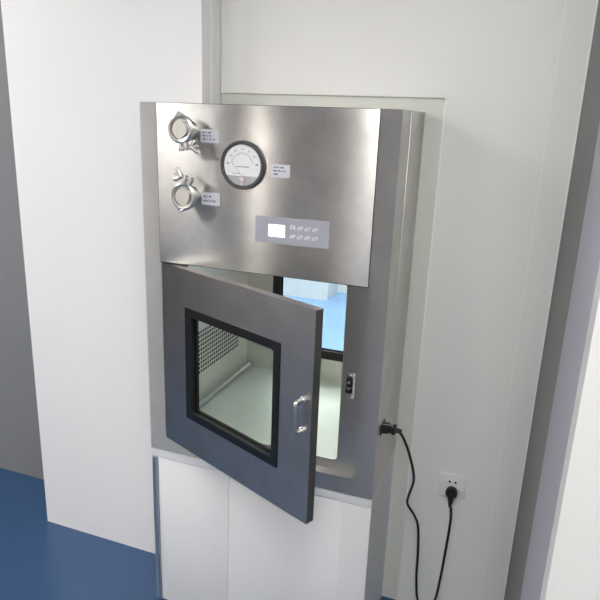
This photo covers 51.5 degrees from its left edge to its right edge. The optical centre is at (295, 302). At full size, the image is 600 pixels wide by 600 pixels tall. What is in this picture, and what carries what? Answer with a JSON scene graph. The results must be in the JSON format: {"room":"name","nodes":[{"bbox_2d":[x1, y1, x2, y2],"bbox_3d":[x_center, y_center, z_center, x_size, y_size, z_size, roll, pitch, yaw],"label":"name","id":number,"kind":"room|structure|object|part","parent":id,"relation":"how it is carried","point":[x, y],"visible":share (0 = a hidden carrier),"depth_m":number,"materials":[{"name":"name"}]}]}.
{"room":"clean room","nodes":[
{"label":"clean room","id":0,"kind":"room"},
{"bbox_2d":[0,0,43,479],"bbox_3d":[-1.792,-0.590,2.861,1.945,2.720,0.180,8,17,19],"label":"wall","id":1,"kind":"structure","parent":0,"point":[20,443],"depth_m":2.75,"materials":[{"name":"white paint"}]},
{"bbox_2d":[1,0,221,553],"bbox_3d":[-0.610,-0.361,2.233,0.752,2.720,0.240,8,17,19],"label":"wall","id":2,"kind":"structure","parent":0,"point":[80,72],"depth_m":2.17,"materials":[{"name":"white paint"}]},
{"bbox_2d":[211,0,214,103],"bbox_3d":[-0.245,-1.115,1.823,0.003,1.017,0.024,8,17,19],"label":"wall trim","id":3,"kind":"structure","parent":2,"relation":"attached to","point":[212,1],"depth_m":1.92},
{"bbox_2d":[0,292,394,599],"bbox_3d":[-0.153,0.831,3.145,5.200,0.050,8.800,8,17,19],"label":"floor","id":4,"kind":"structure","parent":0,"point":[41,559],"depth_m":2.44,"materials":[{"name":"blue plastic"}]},
{"bbox_2d":[152,447,394,599],"bbox_3d":[-0.083,0.778,2.175,0.750,0.605,0.326,8,17,19],"label":"base cabinet","id":5,"kind":"object","parent":4,"relation":"on","point":[216,538],"visible":0.76,"depth_m":2.03,"materials":[{"name":"metal"}]},
{"bbox_3d":[-0.350,0.803,2.115,0.256,0.572,0.006,8,17,19],"label":"panel","id":6,"kind":"part","parent":5,"relation":"part of","materials":[{"name":"white metal"}]},
{"bbox_2d":[140,102,424,523],"bbox_3d":[-0.030,-0.040,1.946,0.785,1.093,0.901,8,17,19],"label":"box","id":7,"kind":"object","parent":5,"relation":"on","point":[239,200],"visible":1,"depth_m":1.72,"materials":[{"name":"metal"}]},
{"bbox_2d":[199,325,238,374],"bbox_3d":[-0.300,0.146,2.245,0.002,0.162,0.421,8,17,19],"label":"grille","id":8,"kind":"object","parent":7,"relation":"attached to","point":[216,345],"depth_m":2.25,"materials":[{"name":"metal"}]},
{"bbox_3d":[-0.280,0.318,2.310,0.016,0.022,0.515,8,17,19],"label":"floor rail","id":9,"kind":"part","parent":7,"relation":"part of","materials":[{"name":"metal"}]},
{"bbox_2d":[227,148,257,173],"bbox_3d":[-0.145,-0.383,1.682,0.092,0.068,0.001,8,17,19],"label":"print","id":10,"kind":"object","parent":7,"relation":"attached to","point":[239,160],"depth_m":1.68},
{"bbox_3d":[-0.147,-0.333,1.697,0.092,0.026,0.001,8,17,19],"label":"dial plate","id":11,"kind":"part","parent":7,"relation":"part of","materials":[{"name":"white plastic"}]},
{"bbox_3d":[-0.179,0.225,1.750,0.627,0.584,0.026,17,22,41],"label":"door","id":12,"kind":"part","parent":7,"relation":"part of","materials":[{"name":"metal"}]},
{"bbox_3d":[-0.099,-0.301,1.696,0.639,0.453,0.002,8,17,19],"label":"control panel","id":13,"kind":"part","parent":7,"relation":"part of","materials":[{"name":"metal"}]},
{"bbox_3d":[-0.104,0.190,1.877,0.672,0.620,0.004,8,17,19],"label":"door frame","id":14,"kind":"part","parent":7,"relation":"part of","materials":[{"name":"metal"}]},
{"bbox_2d":[273,166,284,174],"bbox_3d":[-0.044,-0.352,1.659,0.037,0.022,0.001,8,17,19],"label":"print","id":15,"kind":"object","parent":7,"relation":"attached to","point":[277,170],"depth_m":1.66},
{"bbox_3d":[0.102,0.026,2.397,0.639,0.575,0.023,8,17,19],"label":"door","id":16,"kind":"part","parent":7,"relation":"part of","materials":[{"name":"metal"}]},
{"bbox_3d":[0.003,0.285,1.542,0.021,0.105,0.032,17,22,41],"label":"door handle","id":17,"kind":"part","parent":7,"relation":"part of","materials":[{"name":"metal"}]},
{"bbox_3d":[0.318,-0.003,1.865,0.003,1.085,0.207,8,17,19],"label":"panel","id":18,"kind":"part","parent":7,"relation":"part of","materials":[{"name":"metal"}]},
{"bbox_2d":[382,422,457,599],"bbox_3d":[0.369,0.715,2.019,0.337,0.800,0.104,-9,20,-33],"label":"power cord","id":19,"kind":"object","parent":7,"relation":"attached to","point":[451,492],"visible":1,"depth_m":2.06,"materials":[{"name":"black plastic"}]},
{"bbox_3d":[-0.047,0.845,2.009,0.380,0.572,0.006,8,17,19],"label":"panel","id":20,"kind":"part","parent":5,"relation":"part of","materials":[{"name":"white metal"}]},
{"bbox_2d":[283,277,346,300],"bbox_3d":[1.183,-1.427,6.067,5.200,2.720,1.450,8,17,19],"label":"wall","id":21,"kind":"structure","parent":0,"point":[325,291],"depth_m":6.06,"materials":[{"name":"paint"}]},
{"bbox_2d":[221,0,596,599],"bbox_3d":[0.298,-0.280,2.071,1.070,2.720,0.300,8,17,19],"label":"wall","id":22,"kind":"structure","parent":0,"point":[494,62],"depth_m":1.86,"materials":[{"name":"white paint"}]},
{"bbox_2d":[396,97,446,599],"bbox_3d":[0.397,0.250,2.017,0.004,1.742,0.010,8,17,19],"label":"wall trim","id":23,"kind":"structure","parent":22,"relation":"attached to","point":[445,97],"depth_m":1.96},
{"bbox_2d":[438,471,466,499],"bbox_3d":[0.518,0.607,2.062,0.086,0.086,0.010,8,17,19],"label":"wall socket","id":24,"kind":"object","parent":22,"relation":"attached to","point":[446,480],"visible":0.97,"depth_m":2.06,"materials":[{"name":"plastic"}]},
{"bbox_2d":[479,1,565,599],"bbox_3d":[0.676,-0.181,1.784,0.002,2.720,0.003,8,17,19],"label":"wall trim","id":25,"kind":"structure","parent":22,"relation":"attached to","point":[565,1],"depth_m":1.82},
{"bbox_2d":[504,0,599,599],"bbox_3d":[0.683,-0.078,1.434,0.116,2.720,1.280,8,17,19],"label":"wall","id":26,"kind":"structure","parent":0,"point":[589,121],"depth_m":1.48,"materials":[{"name":"white paint"}]},
{"bbox_2d":[503,0,597,599],"bbox_3d":[0.750,-0.174,1.771,0.004,2.720,0.028,8,17,19],"label":"wall trim","id":27,"kind":"structure","parent":26,"relation":"attached to","point":[597,0],"depth_m":1.79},
{"bbox_2d":[520,123,599,599],"bbox_3d":[0.480,0.259,1.103,0.040,2.248,0.366,8,17,19],"label":"door frame","id":28,"kind":"structure","parent":26,"relation":"in","point":[588,257],"depth_m":1.06,"materials":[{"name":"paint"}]},
{"bbox_2d":[540,263,599,599],"bbox_3d":[1.066,0.178,0.615,1.436,2.720,0.060,8,17,19],"label":"wall","id":29,"kind":"structure","parent":0,"point":[572,569],"depth_m":0.87,"materials":[{"name":"white paint"}]}
]}

